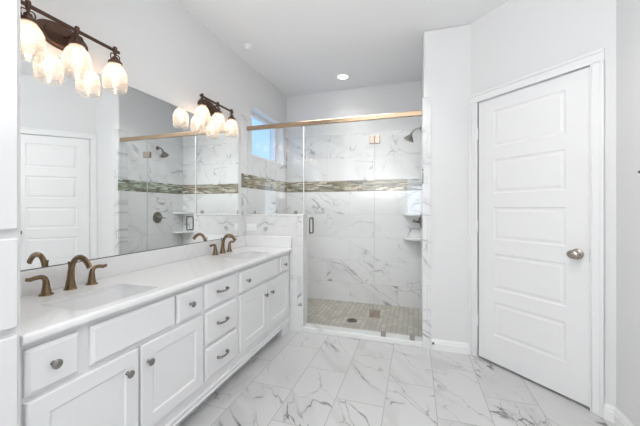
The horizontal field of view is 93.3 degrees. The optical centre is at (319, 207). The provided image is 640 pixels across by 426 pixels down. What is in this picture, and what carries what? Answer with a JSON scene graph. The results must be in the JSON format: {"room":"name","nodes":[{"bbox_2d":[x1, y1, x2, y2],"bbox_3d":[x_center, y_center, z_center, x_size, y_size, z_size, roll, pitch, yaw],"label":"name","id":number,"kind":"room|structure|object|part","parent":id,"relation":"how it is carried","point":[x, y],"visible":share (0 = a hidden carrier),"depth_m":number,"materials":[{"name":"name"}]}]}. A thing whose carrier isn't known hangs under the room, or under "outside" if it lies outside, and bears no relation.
{"room":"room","nodes":[
{"label":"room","id":0,"kind":"room"},
{"bbox_2d":[21,0,286,235],"bbox_3d":[-1.271,-0.155,1.869,0.206,2.730,5.200,0,0,18],"label":"wall","id":1,"kind":"structure","parent":0,"point":[166,54],"depth_m":2.19,"materials":[{"name":"paint"}]},
{"bbox_2d":[21,0,127,93],"bbox_3d":[-1.209,-0.773,1.482,0.167,0.267,0.512,0,0,18],"label":"vanity light","id":2,"kind":"object","parent":1,"relation":"attached to","point":[59,34],"visible":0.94,"depth_m":1.46,"materials":[{"name":"brown metal"}]},
{"bbox_3d":[-1.245,-0.740,1.288,0.042,0.070,0.042,0,0,17],"label":"bulb","id":3,"kind":"part","parent":2,"relation":"part of","materials":[{"name":"white glass"}]},
{"bbox_3d":[-1.275,-0.845,1.503,0.029,0.124,0.242,0,0,17],"label":"plate","id":4,"kind":"part","parent":2,"relation":"part of","materials":[{"name":"brown metal"}]},
{"bbox_3d":[-1.227,-0.849,1.488,0.094,0.038,0.015,0,0,17],"label":"arm","id":5,"kind":"part","parent":2,"relation":"part of","materials":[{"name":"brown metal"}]},
{"bbox_3d":[-1.186,-0.740,1.475,0.042,0.070,0.042,0,0,17],"label":"bulb","id":6,"kind":"part","parent":2,"relation":"part of","materials":[{"name":"white glass"}]},
{"bbox_3d":[-1.127,-0.740,1.662,0.042,0.070,0.042,0,0,17],"label":"bulb","id":7,"kind":"part","parent":2,"relation":"part of","materials":[{"name":"white glass"}]},
{"bbox_2d":[21,41,237,270],"bbox_3d":[-1.114,-0.230,2.047,0.009,1.030,2.005,0,0,18],"label":"wall mirror","id":8,"kind":"object","parent":1,"relation":"attached to","point":[106,171],"visible":1,"depth_m":1.74,"materials":[{"name":"mirror"}]},
{"bbox_2d":[21,235,245,296],"bbox_3d":[-1.088,0.340,2.102,0.022,0.110,2.130,0,0,17],"label":"backsplash","id":9,"kind":"structure","parent":1,"relation":"attached to","point":[121,264],"depth_m":1.80,"materials":[{"name":"stone"}]},
{"bbox_2d":[194,93,237,134],"bbox_3d":[-0.876,-0.773,2.536,0.167,0.267,0.512,0,0,18],"label":"vanity light","id":10,"kind":"object","parent":1,"relation":"attached to","point":[206,107],"visible":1,"depth_m":2.52,"materials":[{"name":"brown metal"}]},
{"bbox_3d":[-0.913,-0.740,2.342,0.042,0.070,0.042,0,0,17],"label":"bulb","id":11,"kind":"part","parent":10,"relation":"part of","materials":[{"name":"white glass"}]},
{"bbox_3d":[-0.942,-0.845,2.557,0.029,0.124,0.242,0,0,17],"label":"plate","id":12,"kind":"part","parent":10,"relation":"part of","materials":[{"name":"brown metal"}]},
{"bbox_3d":[-0.854,-0.740,2.529,0.042,0.070,0.042,0,0,17],"label":"bulb","id":13,"kind":"part","parent":10,"relation":"part of","materials":[{"name":"white glass"}]},
{"bbox_3d":[-0.795,-0.740,2.716,0.042,0.070,0.042,0,0,17],"label":"bulb","id":14,"kind":"part","parent":10,"relation":"part of","materials":[{"name":"white glass"}]},
{"bbox_2d":[241,114,286,235],"bbox_3d":[-0.625,0.133,3.597,0.012,2.155,1.115,0,0,18],"label":"tiled wall","id":15,"kind":"structure","parent":1,"relation":"attached to","point":[262,201],"depth_m":3.38,"materials":[{"name":"tile"}]},
{"bbox_2d":[246,110,421,130],"bbox_3d":[0.065,-0.821,2.886,1.730,0.044,0.032,0,0,18],"label":"header rail","id":16,"kind":"object","parent":15,"relation":"attached to","point":[409,113],"visible":0.94,"depth_m":2.84,"materials":[{"name":"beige metal"}]},
{"bbox_2d":[251,105,282,164],"bbox_3d":[-0.687,-0.830,3.662,0.150,0.540,0.829,0,0,18],"label":"window","id":17,"kind":"structure","parent":1,"relation":"in","point":[276,134],"depth_m":4.01,"materials":[{"name":"white paint"}]},
{"bbox_3d":[-0.730,-0.830,3.675,0.060,0.524,0.805,0,0,17],"label":"frame","id":18,"kind":"part","parent":17,"relation":"part of","materials":[{"name":"white plastic"}]},
{"bbox_2d":[246,215,301,331],"bbox_3d":[-0.454,0.646,3.089,0.619,1.128,0.120,0,0,18],"label":"wall","id":19,"kind":"structure","parent":0,"point":[291,226],"depth_m":2.97,"materials":[{"name":"tile"}]},
{"bbox_2d":[247,224,255,230],"bbox_3d":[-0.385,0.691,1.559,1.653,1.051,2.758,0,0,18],"label":"outlet plate","id":20,"kind":"object","parent":19,"relation":"attached to","point":[250,227],"visible":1,"depth_m":3.10,"materials":[{"name":"white plastic"}]},
{"bbox_2d":[246,214,306,215],"bbox_3d":[-0.448,0.074,3.088,0.631,0.015,0.128,0,0,18],"label":"trim","id":21,"kind":"structure","parent":19,"relation":"on","point":[246,214],"depth_m":3.01,"materials":[{"name":"stone"}]},
{"bbox_2d":[302,216,306,331],"bbox_3d":[-0.153,0.646,2.994,0.012,1.128,0.124,0,0,18],"label":"trim","id":22,"kind":"structure","parent":19,"relation":"attached to","point":[304,218],"depth_m":2.97,"materials":[{"name":"tile"}]},
{"bbox_2d":[175,0,508,96],"bbox_3d":[0.420,-1.570,1.335,3.952,0.100,5.200,0,0,18],"label":"ceiling","id":23,"kind":"structure","parent":0,"point":[300,47],"depth_m":2.64,"materials":[{"name":"paint"}]},
{"bbox_2d":[243,43,252,49],"bbox_3d":[-0.679,-1.503,2.835,0.085,0.034,0.085,0,0,40],"label":"smoke detector","id":24,"kind":"object","parent":23,"relation":"attached to","point":[247,46],"visible":1,"depth_m":2.81,"materials":[{"name":"white plastic"}]},
{"bbox_2d":[336,74,348,79],"bbox_3d":[0.265,-1.517,3.508,0.150,0.006,0.150,0,0,18],"label":"recessed light","id":25,"kind":"object","parent":23,"relation":"in","point":[340,76],"visible":1,"depth_m":3.50,"materials":[{"name":"white plastic"}]},
{"bbox_2d":[286,80,420,191],"bbox_3d":[0.402,-0.155,3.962,2.137,2.730,0.201,0,0,18],"label":"wall","id":26,"kind":"structure","parent":0,"point":[406,96],"depth_m":3.85,"materials":[{"name":"paint"}]},
{"bbox_2d":[287,129,419,307],"bbox_3d":[0.375,0.133,3.871,1.732,2.155,0.009,0,0,18],"label":"tiled wall","id":27,"kind":"structure","parent":26,"relation":"attached to","point":[357,250],"depth_m":3.83,"materials":[{"name":"tile"}]},
{"bbox_2d":[303,323,422,346],"bbox_3d":[0.378,1.187,2.827,1.100,0.046,0.120,0,0,18],"label":"shower curb","id":28,"kind":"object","parent":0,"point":[392,338],"depth_m":2.79,"materials":[{"name":"stone"}]},
{"bbox_2d":[303,126,379,317],"bbox_3d":[0.191,0.181,2.846,0.740,1.950,0.114,0,0,18],"label":"shower door","id":29,"kind":"structure","parent":28,"relation":"on","point":[373,139],"depth_m":2.75,"materials":[{"name":"clear glass"}]},
{"bbox_3d":[-0.084,0.175,2.933,0.014,0.164,0.114,0,0,17],"label":"handle","id":30,"kind":"part","parent":29,"relation":"part of","materials":[{"name":"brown metal"}]},
{"bbox_2d":[381,331,414,340],"bbox_3d":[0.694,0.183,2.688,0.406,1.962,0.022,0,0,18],"label":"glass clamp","id":31,"kind":"object","parent":28,"relation":"on","point":[383,333],"visible":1,"depth_m":2.69,"materials":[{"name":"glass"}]},
{"bbox_2d":[178,298,615,425],"bbox_3d":[0.391,1.268,1.245,3.952,0.124,5.010,0,0,18],"label":"floor","id":32,"kind":"structure","parent":0,"point":[297,378],"depth_m":2.03,"materials":[{"name":"tile"}]},
{"bbox_2d":[0,0,20,425],"bbox_3d":[-1.261,-0.154,0.692,0.539,2.729,0.662,0,0,18],"label":"linen cabinet","id":33,"kind":"object","parent":32,"relation":"on","point":[10,10],"visible":1,"depth_m":0.89,"materials":[{"name":"white paint"}]},
{"bbox_3d":[-1.014,0.226,0.613,0.020,0.268,0.630,0,0,17],"label":"drawer","id":34,"kind":"part","parent":33,"relation":"part of","materials":[{"name":"white paint"}]},
{"bbox_3d":[-1.014,0.742,0.613,0.020,0.716,0.630,0,0,17],"label":"door","id":35,"kind":"part","parent":33,"relation":"part of","materials":[{"name":"white paint"}]},
{"bbox_3d":[-1.014,-0.662,0.613,0.020,1.456,0.630,0,0,17],"label":"door","id":36,"kind":"part","parent":33,"relation":"part of","materials":[{"name":"white paint"}]},
{"bbox_2d":[21,252,289,425],"bbox_3d":[-0.836,0.820,2.022,0.543,0.780,2.130,0,0,18],"label":"vanity cabinet","id":37,"kind":"object","parent":32,"relation":"on","point":[155,362],"visible":1,"depth_m":1.44,"materials":[{"name":"white paint"}]},
{"bbox_3d":[-0.908,0.527,1.029,0.020,0.150,0.160,0,0,17],"label":"drawer","id":38,"kind":"part","parent":37,"relation":"part of","materials":[{"name":"white paint"}]},
{"bbox_3d":[-0.886,0.524,1.013,0.031,0.032,0.032,0,0,17],"label":"knob","id":39,"kind":"part","parent":37,"relation":"part of","materials":[{"name":"grey metal"}]},
{"bbox_3d":[-0.871,0.820,1.146,0.020,0.400,0.406,0,0,17],"label":"door","id":40,"kind":"part","parent":37,"relation":"part of","materials":[{"name":"white paint"}]},
{"bbox_3d":[-0.803,0.703,1.276,0.031,0.032,0.032,0,0,17],"label":"knob","id":41,"kind":"part","parent":37,"relation":"part of","materials":[{"name":"grey metal"}]},
{"bbox_3d":[-0.771,0.703,1.376,0.031,0.032,0.032,0,0,17],"label":"knob","id":42,"kind":"part","parent":37,"relation":"part of","materials":[{"name":"grey metal"}]},
{"bbox_2d":[21,235,291,345],"bbox_3d":[-0.846,0.356,2.025,0.531,0.142,2.130,0,0,18],"label":"countertop","id":43,"kind":"structure","parent":37,"relation":"on","point":[165,271],"depth_m":1.62,"materials":[{"name":"stone"}]},
{"bbox_2d":[25,255,106,296],"bbox_3d":[-1.153,0.310,1.444,0.166,0.170,0.360,0,0,18],"label":"faucet","id":44,"kind":"object","parent":43,"relation":"on","point":[70,284],"visible":1,"depth_m":1.44,"materials":[{"name":"brown metal"}]},
{"bbox_3d":[-1.245,0.347,1.339,0.053,0.095,0.105,0,0,17],"label":"handle","id":45,"kind":"part","parent":44,"relation":"part of","materials":[{"name":"brown metal"}]},
{"bbox_3d":[-1.153,0.310,1.444,0.166,0.170,0.054,0,0,17],"label":"spout","id":46,"kind":"part","parent":44,"relation":"part of","materials":[{"name":"brown metal"}]},
{"bbox_3d":[-1.168,0.347,1.582,0.053,0.095,0.105,0,0,17],"label":"handle","id":47,"kind":"part","parent":44,"relation":"part of","materials":[{"name":"brown metal"}]},
{"bbox_2d":[51,287,149,309],"bbox_3d":[-0.972,0.489,1.363,0.256,0.153,0.357,0,0,18],"label":"sink basin","id":48,"kind":"object","parent":43,"relation":"in","point":[105,297],"visible":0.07,"depth_m":1.47,"materials":[{"name":"white ceramic"}]},
{"bbox_2d":[209,234,236,254],"bbox_3d":[-0.789,0.310,2.598,0.166,0.170,0.360,0,0,18],"label":"faucet","id":49,"kind":"object","parent":43,"relation":"on","point":[222,250],"visible":1,"depth_m":2.60,"materials":[{"name":"brown metal"}]},
{"bbox_3d":[-0.881,0.347,2.493,0.053,0.095,0.105,0,0,17],"label":"handle","id":50,"kind":"part","parent":49,"relation":"part of","materials":[{"name":"brown metal"}]},
{"bbox_3d":[-0.789,0.310,2.598,0.166,0.170,0.054,0,0,17],"label":"spout","id":51,"kind":"part","parent":49,"relation":"part of","materials":[{"name":"brown metal"}]},
{"bbox_3d":[-0.805,0.347,2.736,0.053,0.095,0.105,0,0,17],"label":"handle","id":52,"kind":"part","parent":49,"relation":"part of","materials":[{"name":"brown metal"}]},
{"bbox_2d":[230,253,264,258],"bbox_3d":[-0.606,0.489,2.524,0.256,0.153,0.373,0,0,18],"label":"sink basin","id":53,"kind":"object","parent":43,"relation":"in","point":[251,255],"visible":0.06,"depth_m":2.70,"materials":[{"name":"white ceramic"}]},
{"bbox_3d":[-0.744,0.820,1.549,0.020,0.400,0.416,0,0,17],"label":"door","id":54,"kind":"part","parent":37,"relation":"part of","materials":[{"name":"white paint"}]},
{"bbox_3d":[-0.712,0.527,1.649,0.020,0.150,0.187,0,0,17],"label":"drawer","id":55,"kind":"part","parent":37,"relation":"part of","materials":[{"name":"white paint"}]},
{"bbox_3d":[-0.626,0.926,1.921,0.020,0.188,0.323,0,0,17],"label":"drawer","id":56,"kind":"part","parent":37,"relation":"part of","materials":[{"name":"white paint"}]},
{"bbox_3d":[-0.626,0.717,1.921,0.020,0.194,0.323,0,0,17],"label":"drawer","id":57,"kind":"part","parent":37,"relation":"part of","materials":[{"name":"white paint"}]},
{"bbox_3d":[-0.626,0.527,1.921,0.020,0.150,0.323,0,0,17],"label":"drawer","id":58,"kind":"part","parent":37,"relation":"part of","materials":[{"name":"white paint"}]},
{"bbox_3d":[-0.605,0.925,1.905,0.031,0.018,0.109,0,0,17],"label":"pull handle","id":59,"kind":"part","parent":37,"relation":"part of","materials":[{"name":"grey metal"}]},
{"bbox_3d":[-0.605,0.713,1.905,0.031,0.018,0.109,0,0,17],"label":"pull handle","id":60,"kind":"part","parent":37,"relation":"part of","materials":[{"name":"grey metal"}]},
{"bbox_3d":[-0.605,0.518,1.905,0.031,0.018,0.109,0,0,17],"label":"pull handle","id":61,"kind":"part","parent":37,"relation":"part of","materials":[{"name":"grey metal"}]},
{"bbox_3d":[-0.619,1.102,1.954,0.014,0.040,2.130,0,0,17],"label":"moulding","id":62,"kind":"part","parent":37,"relation":"part of","materials":[{"name":"white paint"}]},
{"bbox_3d":[-0.504,0.820,2.310,0.020,0.400,0.408,0,0,17],"label":"door","id":63,"kind":"part","parent":37,"relation":"part of","materials":[{"name":"white paint"}]},
{"bbox_3d":[-0.375,0.820,2.718,0.020,0.400,0.422,0,0,17],"label":"door","id":64,"kind":"part","parent":37,"relation":"part of","materials":[{"name":"white paint"}]},
{"bbox_3d":[-0.340,0.527,2.830,0.020,0.150,0.186,0,0,17],"label":"drawer","id":65,"kind":"part","parent":37,"relation":"part of","materials":[{"name":"white paint"}]},
{"bbox_2d":[347,318,356,321],"bbox_3d":[0.342,1.204,3.223,0.112,0.004,0.112,0,0,18],"label":"floor drain","id":66,"kind":"object","parent":32,"relation":"on","point":[349,319],"visible":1,"depth_m":3.22,"materials":[{"name":"metal"}]},
{"bbox_2d":[420,24,470,342],"bbox_3d":[1.256,-0.155,3.138,0.391,2.730,1.259,0,0,18],"label":"wall","id":67,"kind":"structure","parent":0,"point":[446,56],"depth_m":2.54,"materials":[{"name":"paint"}]},
{"bbox_2d":[420,116,421,327],"bbox_3d":[1.064,0.133,3.161,0.009,2.155,0.930,0,0,18],"label":"tiled wall","id":68,"kind":"structure","parent":67,"relation":"attached to","point":[421,116],"depth_m":3.02,"materials":[{"name":"tile"}]},
{"bbox_2d":[403,213,419,215],"bbox_3d":[1.076,0.082,3.541,0.196,0.022,0.196,0,0,18],"label":"corner shelf","id":69,"kind":"object","parent":68,"relation":"attached to","point":[408,214],"visible":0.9,"depth_m":3.51,"materials":[{"name":"stone"}]},
{"bbox_2d":[403,237,420,240],"bbox_3d":[1.076,0.368,3.541,0.196,0.022,0.196,0,0,18],"label":"corner shelf","id":70,"kind":"object","parent":68,"relation":"attached to","point":[405,238],"visible":1,"depth_m":3.48,"materials":[{"name":"stone"}]},
{"bbox_2d":[404,126,420,141],"bbox_3d":[0.971,-0.770,3.175,0.176,0.167,0.108,0,0,18],"label":"shower","id":71,"kind":"object","parent":68,"relation":"attached to","point":[409,138],"visible":0.98,"depth_m":3.16,"materials":[{"name":"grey metal"}]},
{"bbox_2d":[412,213,420,227],"bbox_3d":[1.013,0.138,3.162,0.088,0.156,0.156,0,0,18],"label":"shower valve","id":72,"kind":"object","parent":68,"relation":"attached to","point":[418,220],"visible":0.96,"depth_m":3.14,"materials":[{"name":"brown metal"}]},
{"bbox_2d":[422,97,430,348],"bbox_3d":[0.934,0.133,2.647,0.070,2.155,0.129,0,0,18],"label":"trim","id":73,"kind":"structure","parent":67,"relation":"attached to","point":[426,101],"depth_m":2.59,"materials":[{"name":"tile"}]},
{"bbox_2d":[431,338,468,354],"bbox_3d":[1.090,1.165,2.532,0.293,0.090,0.014,0,0,18],"label":"baseboard","id":74,"kind":"structure","parent":67,"relation":"attached to","point":[439,345],"depth_m":2.53,"materials":[{"name":"white paint"}]},
{"bbox_2d":[471,0,615,406],"bbox_3d":[1.508,-0.155,2.117,0.120,2.730,0.992,0,0,-27],"label":"wall","id":75,"kind":"structure","parent":0,"point":[517,39],"depth_m":1.92,"materials":[{"name":"paint"}]},
{"bbox_2d":[469,47,605,417],"bbox_3d":[1.427,0.147,2.112,0.103,2.131,0.868,0,0,-27],"label":"door","id":76,"kind":"structure","parent":75,"relation":"in","point":[542,152],"depth_m":2.03,"materials":[{"name":"white paint"}]},
{"bbox_3d":[1.538,0.285,1.832,0.041,0.053,0.072,0,0,-28],"label":"knob","id":77,"kind":"part","parent":76,"relation":"part of","materials":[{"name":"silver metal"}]},
{"bbox_2d":[616,0,639,425],"bbox_3d":[1.234,-0.155,0.090,0.150,2.730,3.315,0,0,18],"label":"wall","id":78,"kind":"structure","parent":0,"point":[627,11],"depth_m":1.60,"materials":[{"name":"paint"}]},
{"bbox_2d":[604,402,634,425],"bbox_3d":[1.177,1.165,0.231,0.044,0.090,3.149,0,0,18],"label":"baseboard","id":79,"kind":"structure","parent":78,"relation":"attached to","point":[612,414],"depth_m":1.68,"materials":[{"name":"white paint"}]}
]}

